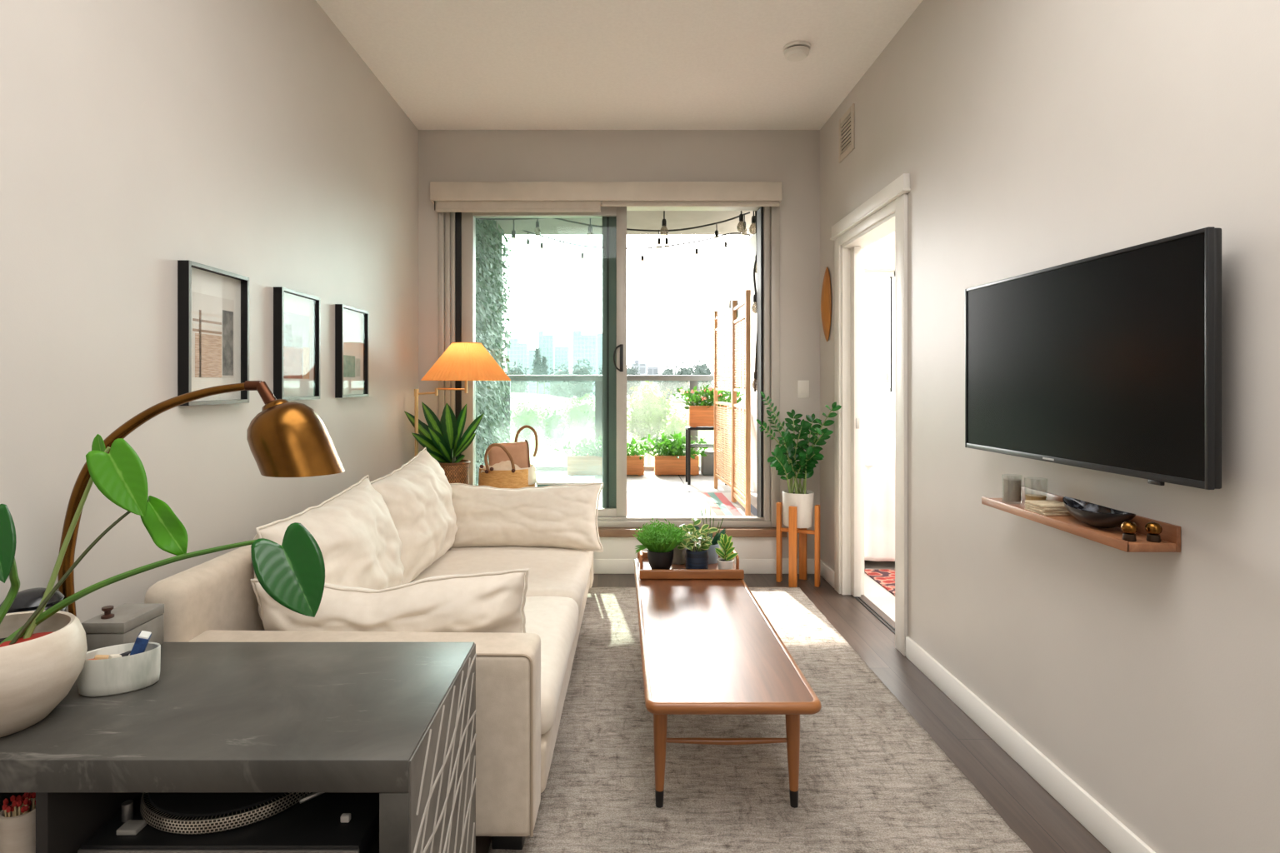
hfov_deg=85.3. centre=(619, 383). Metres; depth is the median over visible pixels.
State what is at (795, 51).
smoke detector
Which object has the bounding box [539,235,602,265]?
string lights
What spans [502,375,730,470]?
balcony railing
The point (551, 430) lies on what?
tree
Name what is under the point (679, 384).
tree
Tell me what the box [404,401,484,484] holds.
dracaena
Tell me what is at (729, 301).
wall lamp
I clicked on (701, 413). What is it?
planter box
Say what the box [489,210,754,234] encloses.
ceiling
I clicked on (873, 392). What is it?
window
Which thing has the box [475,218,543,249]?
string lights
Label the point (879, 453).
bed
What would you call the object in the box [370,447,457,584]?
cushion
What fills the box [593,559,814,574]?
baseboard
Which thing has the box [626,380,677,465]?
tree
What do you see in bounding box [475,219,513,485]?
ivy
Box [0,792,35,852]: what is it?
holder
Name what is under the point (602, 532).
trim
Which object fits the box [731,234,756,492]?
wall
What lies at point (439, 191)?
blind valance
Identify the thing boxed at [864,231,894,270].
wall
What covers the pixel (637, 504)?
outdoor rug
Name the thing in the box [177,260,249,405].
framed print
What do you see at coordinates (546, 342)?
office tower
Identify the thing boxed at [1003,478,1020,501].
glass
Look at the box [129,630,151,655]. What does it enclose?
eraser
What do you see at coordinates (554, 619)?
seat cushion
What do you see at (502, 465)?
folded cloth
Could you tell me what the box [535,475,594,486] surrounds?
side table
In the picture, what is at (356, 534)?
cushion
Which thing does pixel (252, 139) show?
wall
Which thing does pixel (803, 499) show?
plant
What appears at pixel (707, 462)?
storage bin
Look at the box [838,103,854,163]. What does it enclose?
air vent
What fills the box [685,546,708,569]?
pot
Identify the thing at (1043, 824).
floor
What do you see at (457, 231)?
door
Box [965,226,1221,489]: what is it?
television
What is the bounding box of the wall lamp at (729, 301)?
[727,300,737,318]
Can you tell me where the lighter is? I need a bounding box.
[120,650,131,657]
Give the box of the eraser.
[108,654,129,659]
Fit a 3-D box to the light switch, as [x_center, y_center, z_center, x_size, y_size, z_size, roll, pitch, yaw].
[1.192,0.038,4.495,0.073,0.113,0.010,0,0,0]
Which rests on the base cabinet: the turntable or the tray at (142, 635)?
the turntable
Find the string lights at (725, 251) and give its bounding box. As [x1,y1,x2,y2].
[669,232,741,261]
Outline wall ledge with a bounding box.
[981,485,1180,552]
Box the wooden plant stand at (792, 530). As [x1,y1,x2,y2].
[776,501,819,587]
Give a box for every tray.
[138,630,151,639]
[637,550,744,579]
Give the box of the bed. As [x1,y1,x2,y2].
[864,438,894,561]
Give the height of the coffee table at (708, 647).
0.369 m
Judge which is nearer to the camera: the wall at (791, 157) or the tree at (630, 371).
the wall at (791, 157)
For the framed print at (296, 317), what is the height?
0.429 m
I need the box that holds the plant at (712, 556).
[699,504,725,564]
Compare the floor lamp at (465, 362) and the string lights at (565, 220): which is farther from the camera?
the string lights at (565, 220)
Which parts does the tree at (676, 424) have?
crown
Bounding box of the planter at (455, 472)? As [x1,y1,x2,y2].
[440,461,469,484]
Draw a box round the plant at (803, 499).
[756,391,841,528]
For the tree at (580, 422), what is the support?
on the ground
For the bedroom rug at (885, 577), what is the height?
0.008 m
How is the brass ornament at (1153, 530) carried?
on the wall ledge
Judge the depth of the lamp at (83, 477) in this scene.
1.57 m
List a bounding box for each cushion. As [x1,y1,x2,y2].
[250,475,404,619]
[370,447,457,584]
[410,546,592,614]
[520,596,578,734]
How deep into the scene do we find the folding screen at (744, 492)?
5.37 m
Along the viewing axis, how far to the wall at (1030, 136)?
1.90 m
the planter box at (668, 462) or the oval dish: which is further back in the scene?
the planter box at (668, 462)
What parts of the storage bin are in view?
lid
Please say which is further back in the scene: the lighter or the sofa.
the sofa
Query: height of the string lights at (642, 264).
0.212 m
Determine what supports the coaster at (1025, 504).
on the coaster at (1027, 507)
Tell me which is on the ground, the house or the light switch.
the house
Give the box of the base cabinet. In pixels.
[0,642,476,852]
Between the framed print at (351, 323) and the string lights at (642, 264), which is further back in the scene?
the string lights at (642, 264)
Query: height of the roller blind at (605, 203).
0.105 m
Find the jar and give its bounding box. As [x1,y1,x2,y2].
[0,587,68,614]
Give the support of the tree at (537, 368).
on the ground
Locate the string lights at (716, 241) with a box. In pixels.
[668,215,739,245]
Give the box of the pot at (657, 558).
[647,549,674,569]
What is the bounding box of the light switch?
[797,380,809,398]
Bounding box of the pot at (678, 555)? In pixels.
[671,545,685,564]
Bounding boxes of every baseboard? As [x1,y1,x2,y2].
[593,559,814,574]
[820,559,834,588]
[905,636,1155,852]
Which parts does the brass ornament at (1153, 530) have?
knob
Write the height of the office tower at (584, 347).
55.554 m
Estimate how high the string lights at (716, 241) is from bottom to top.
0.255 m
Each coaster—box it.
[1024,503,1067,510]
[1024,508,1072,515]
[1025,500,1065,508]
[1025,505,1069,513]
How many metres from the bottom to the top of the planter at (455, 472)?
0.742 m
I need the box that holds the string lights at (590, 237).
[585,218,594,243]
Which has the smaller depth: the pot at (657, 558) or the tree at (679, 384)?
the pot at (657, 558)
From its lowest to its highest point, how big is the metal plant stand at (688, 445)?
0.522 m
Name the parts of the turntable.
platter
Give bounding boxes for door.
[438,200,779,527]
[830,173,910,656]
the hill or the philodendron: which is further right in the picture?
the hill
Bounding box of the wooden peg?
[94,655,109,659]
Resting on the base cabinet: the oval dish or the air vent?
the oval dish
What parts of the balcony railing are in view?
post, post, post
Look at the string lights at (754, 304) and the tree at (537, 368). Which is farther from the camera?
the tree at (537, 368)
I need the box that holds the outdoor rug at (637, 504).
[596,493,756,515]
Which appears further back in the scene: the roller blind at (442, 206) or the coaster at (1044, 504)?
the roller blind at (442, 206)
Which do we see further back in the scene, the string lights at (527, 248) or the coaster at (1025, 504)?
the string lights at (527, 248)
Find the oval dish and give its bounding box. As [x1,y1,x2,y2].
[77,642,160,697]
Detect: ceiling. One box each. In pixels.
[315,0,922,129]
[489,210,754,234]
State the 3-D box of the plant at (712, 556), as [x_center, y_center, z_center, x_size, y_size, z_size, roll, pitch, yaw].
[0.424,0.701,3.257,0.166,0.270,0.117,0,0,0]
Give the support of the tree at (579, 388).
on the ground
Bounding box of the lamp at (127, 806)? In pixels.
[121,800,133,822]
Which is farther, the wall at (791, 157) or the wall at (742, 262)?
the wall at (742, 262)
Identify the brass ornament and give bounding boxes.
[1120,521,1138,541]
[1145,521,1162,542]
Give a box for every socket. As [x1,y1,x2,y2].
[464,380,467,393]
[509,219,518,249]
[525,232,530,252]
[534,219,540,236]
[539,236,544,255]
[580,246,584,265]
[585,218,594,243]
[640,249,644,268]
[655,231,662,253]
[659,210,669,237]
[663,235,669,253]
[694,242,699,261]
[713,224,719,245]
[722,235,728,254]
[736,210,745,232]
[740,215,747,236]
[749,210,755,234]
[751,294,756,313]
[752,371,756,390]
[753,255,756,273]
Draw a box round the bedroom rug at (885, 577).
[864,569,894,595]
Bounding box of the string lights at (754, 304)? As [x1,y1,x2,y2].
[736,210,756,391]
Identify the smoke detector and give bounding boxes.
[782,40,810,61]
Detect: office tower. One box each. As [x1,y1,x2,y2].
[506,338,529,393]
[529,350,537,394]
[538,330,554,394]
[555,346,569,374]
[572,330,597,394]
[596,333,602,374]
[631,360,646,401]
[646,366,658,396]
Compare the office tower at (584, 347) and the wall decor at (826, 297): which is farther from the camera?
the office tower at (584, 347)
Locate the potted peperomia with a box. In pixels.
[676,518,718,569]
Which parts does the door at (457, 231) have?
fixed panel, sliding panel, handle, handle plate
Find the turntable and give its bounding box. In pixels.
[77,792,379,852]
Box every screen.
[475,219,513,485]
[714,290,750,515]
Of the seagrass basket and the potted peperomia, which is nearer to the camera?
the potted peperomia
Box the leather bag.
[488,440,530,468]
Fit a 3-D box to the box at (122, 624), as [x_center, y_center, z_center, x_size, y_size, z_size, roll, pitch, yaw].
[-1.112,0.551,1.562,0.094,0.117,0.134,0,0,0]
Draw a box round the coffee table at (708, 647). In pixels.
[633,558,821,808]
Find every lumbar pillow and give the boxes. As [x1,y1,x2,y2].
[250,569,529,633]
[449,482,603,552]
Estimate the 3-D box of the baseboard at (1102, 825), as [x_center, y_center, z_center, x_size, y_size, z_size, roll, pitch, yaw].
[1.293,1.183,-0.140,0.014,0.095,6.520,0,0,0]
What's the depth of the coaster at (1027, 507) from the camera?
1.94 m
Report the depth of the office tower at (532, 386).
680.06 m
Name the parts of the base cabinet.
panel, panel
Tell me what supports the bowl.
on the wall ledge
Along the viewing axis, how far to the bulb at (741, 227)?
4.98 m
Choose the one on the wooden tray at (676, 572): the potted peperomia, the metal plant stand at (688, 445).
the potted peperomia
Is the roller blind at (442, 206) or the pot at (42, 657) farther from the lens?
the roller blind at (442, 206)
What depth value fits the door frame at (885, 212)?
3.98 m
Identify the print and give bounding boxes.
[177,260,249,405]
[273,286,319,400]
[335,304,368,398]
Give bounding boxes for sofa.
[144,545,593,849]
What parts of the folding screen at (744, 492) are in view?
panel, panel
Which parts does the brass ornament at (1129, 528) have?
knob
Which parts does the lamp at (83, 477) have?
arm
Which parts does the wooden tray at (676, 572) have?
handle, rail, rail, handle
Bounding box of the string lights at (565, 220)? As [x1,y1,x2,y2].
[554,218,602,227]
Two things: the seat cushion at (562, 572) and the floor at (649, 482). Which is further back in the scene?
the floor at (649, 482)
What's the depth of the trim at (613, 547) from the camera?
4.48 m
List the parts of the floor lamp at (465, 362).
swing arm, lamp shade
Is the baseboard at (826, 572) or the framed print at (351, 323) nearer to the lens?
the framed print at (351, 323)
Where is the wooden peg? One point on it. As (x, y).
(97, 657)
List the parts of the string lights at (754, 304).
string lights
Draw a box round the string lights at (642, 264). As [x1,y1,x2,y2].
[626,246,656,268]
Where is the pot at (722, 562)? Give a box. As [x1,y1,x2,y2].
[716,557,734,569]
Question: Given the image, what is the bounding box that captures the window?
[864,270,894,438]
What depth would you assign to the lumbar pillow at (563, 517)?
3.56 m
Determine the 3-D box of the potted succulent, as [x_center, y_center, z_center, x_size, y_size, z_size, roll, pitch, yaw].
[0.470,0.748,3.083,0.088,0.175,0.098,0,0,-43]
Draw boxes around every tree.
[504,361,529,393]
[510,401,547,445]
[530,347,544,394]
[537,407,570,465]
[540,355,549,394]
[543,361,579,399]
[557,393,594,451]
[565,359,595,401]
[598,365,602,374]
[626,360,643,407]
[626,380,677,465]
[653,361,679,415]
[660,409,688,454]
[670,361,695,395]
[684,355,714,397]
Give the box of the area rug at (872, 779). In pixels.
[487,587,1033,852]
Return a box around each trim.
[593,537,776,559]
[595,527,787,537]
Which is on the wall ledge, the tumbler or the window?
the tumbler
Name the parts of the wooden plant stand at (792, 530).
leg, leg, leg, leg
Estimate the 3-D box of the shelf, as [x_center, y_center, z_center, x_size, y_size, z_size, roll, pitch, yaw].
[-0.813,0.872,1.383,0.847,0.027,0.493,0,0,0]
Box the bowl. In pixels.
[1062,496,1135,528]
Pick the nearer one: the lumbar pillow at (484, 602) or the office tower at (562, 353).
the lumbar pillow at (484, 602)
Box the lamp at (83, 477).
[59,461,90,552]
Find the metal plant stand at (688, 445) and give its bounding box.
[685,426,727,484]
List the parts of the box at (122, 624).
knob, lid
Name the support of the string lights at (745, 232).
hanging from the ceiling at (644, 220)
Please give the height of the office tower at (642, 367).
21.309 m
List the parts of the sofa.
backrest, arm, arm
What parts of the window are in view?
sash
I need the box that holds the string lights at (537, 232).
[534,219,540,236]
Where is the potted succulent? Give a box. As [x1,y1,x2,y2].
[715,533,737,569]
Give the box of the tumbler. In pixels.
[1025,494,1046,500]
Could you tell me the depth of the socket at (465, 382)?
4.19 m
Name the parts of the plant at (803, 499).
pot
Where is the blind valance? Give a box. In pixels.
[430,181,781,204]
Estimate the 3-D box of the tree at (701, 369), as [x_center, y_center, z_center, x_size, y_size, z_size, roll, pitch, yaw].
[22.446,1.309,190.264,9.288,17.852,9.842,0,0,0]
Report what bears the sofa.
on the floor at (1043, 824)
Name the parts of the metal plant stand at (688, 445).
leg, leg, leg, leg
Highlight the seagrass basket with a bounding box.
[478,425,538,489]
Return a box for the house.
[669,395,689,426]
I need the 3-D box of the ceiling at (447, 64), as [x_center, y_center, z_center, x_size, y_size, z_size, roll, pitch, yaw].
[0.010,-1.690,0.650,2.820,0.100,8.100,0,0,0]
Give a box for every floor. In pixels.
[475,560,1110,852]
[535,470,756,496]
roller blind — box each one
[436,200,600,212]
[602,200,779,206]
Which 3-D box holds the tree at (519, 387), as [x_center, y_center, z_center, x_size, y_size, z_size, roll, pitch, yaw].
[-25.548,2.402,169.911,7.692,15.664,7.258,0,0,0]
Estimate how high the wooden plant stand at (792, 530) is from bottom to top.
0.490 m
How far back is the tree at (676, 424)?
35.66 m
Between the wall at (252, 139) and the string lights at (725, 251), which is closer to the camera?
the wall at (252, 139)
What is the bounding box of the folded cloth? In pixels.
[480,460,519,472]
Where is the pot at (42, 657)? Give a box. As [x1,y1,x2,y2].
[0,610,87,737]
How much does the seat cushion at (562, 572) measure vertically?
0.158 m
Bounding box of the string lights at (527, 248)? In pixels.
[523,230,534,252]
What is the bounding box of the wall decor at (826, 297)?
[820,266,831,341]
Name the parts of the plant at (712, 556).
pot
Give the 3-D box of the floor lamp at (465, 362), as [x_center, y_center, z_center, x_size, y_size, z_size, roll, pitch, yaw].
[-0.929,0.493,4.204,0.544,1.474,0.533,0,0,44]
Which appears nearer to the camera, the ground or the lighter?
the lighter
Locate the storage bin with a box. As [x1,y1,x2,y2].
[700,449,728,475]
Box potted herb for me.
[633,518,687,569]
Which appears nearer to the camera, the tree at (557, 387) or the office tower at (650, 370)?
the tree at (557, 387)
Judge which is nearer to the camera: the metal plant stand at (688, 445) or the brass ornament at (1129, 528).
the brass ornament at (1129, 528)
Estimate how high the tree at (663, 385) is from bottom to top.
16.875 m
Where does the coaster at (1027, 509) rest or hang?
on the wall ledge
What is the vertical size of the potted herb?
0.241 m
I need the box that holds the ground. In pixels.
[542,388,890,433]
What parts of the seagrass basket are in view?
handle, handle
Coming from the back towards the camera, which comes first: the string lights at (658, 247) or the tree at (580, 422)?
the tree at (580, 422)
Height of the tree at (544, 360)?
19.018 m
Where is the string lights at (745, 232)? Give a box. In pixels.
[740,211,749,236]
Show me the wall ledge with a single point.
(1170, 536)
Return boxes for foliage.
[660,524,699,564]
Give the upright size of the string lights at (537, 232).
0.146 m
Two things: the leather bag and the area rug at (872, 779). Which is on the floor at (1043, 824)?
the area rug at (872, 779)
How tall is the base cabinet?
0.620 m
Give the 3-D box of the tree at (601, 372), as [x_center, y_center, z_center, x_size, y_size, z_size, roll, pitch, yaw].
[-3.672,1.355,225.085,7.083,17.757,7.085,0,0,0]
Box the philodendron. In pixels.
[0,434,324,737]
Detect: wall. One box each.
[0,0,418,623]
[418,130,819,559]
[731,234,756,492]
[820,0,1279,852]
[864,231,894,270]
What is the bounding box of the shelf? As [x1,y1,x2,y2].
[30,792,379,852]
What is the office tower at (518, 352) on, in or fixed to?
on the ground
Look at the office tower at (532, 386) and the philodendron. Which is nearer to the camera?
the philodendron
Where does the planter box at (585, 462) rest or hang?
on the floor at (649, 482)
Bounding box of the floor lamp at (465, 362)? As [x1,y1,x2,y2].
[414,342,510,456]
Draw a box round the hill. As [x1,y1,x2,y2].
[510,392,890,465]
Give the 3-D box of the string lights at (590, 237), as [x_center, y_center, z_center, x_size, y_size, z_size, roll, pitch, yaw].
[-0.205,-1.090,5.000,0.060,0.173,0.068,0,0,0]
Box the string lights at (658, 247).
[626,228,669,253]
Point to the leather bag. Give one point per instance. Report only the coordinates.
(519, 452)
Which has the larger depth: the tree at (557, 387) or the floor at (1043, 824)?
the tree at (557, 387)
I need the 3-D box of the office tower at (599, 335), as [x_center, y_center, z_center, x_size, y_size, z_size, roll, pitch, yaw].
[-12.662,-18.626,668.705,17.410,57.712,17.410,0,0,0]
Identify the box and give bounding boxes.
[81,604,164,652]
[554,435,654,475]
[638,430,714,475]
[670,384,744,427]

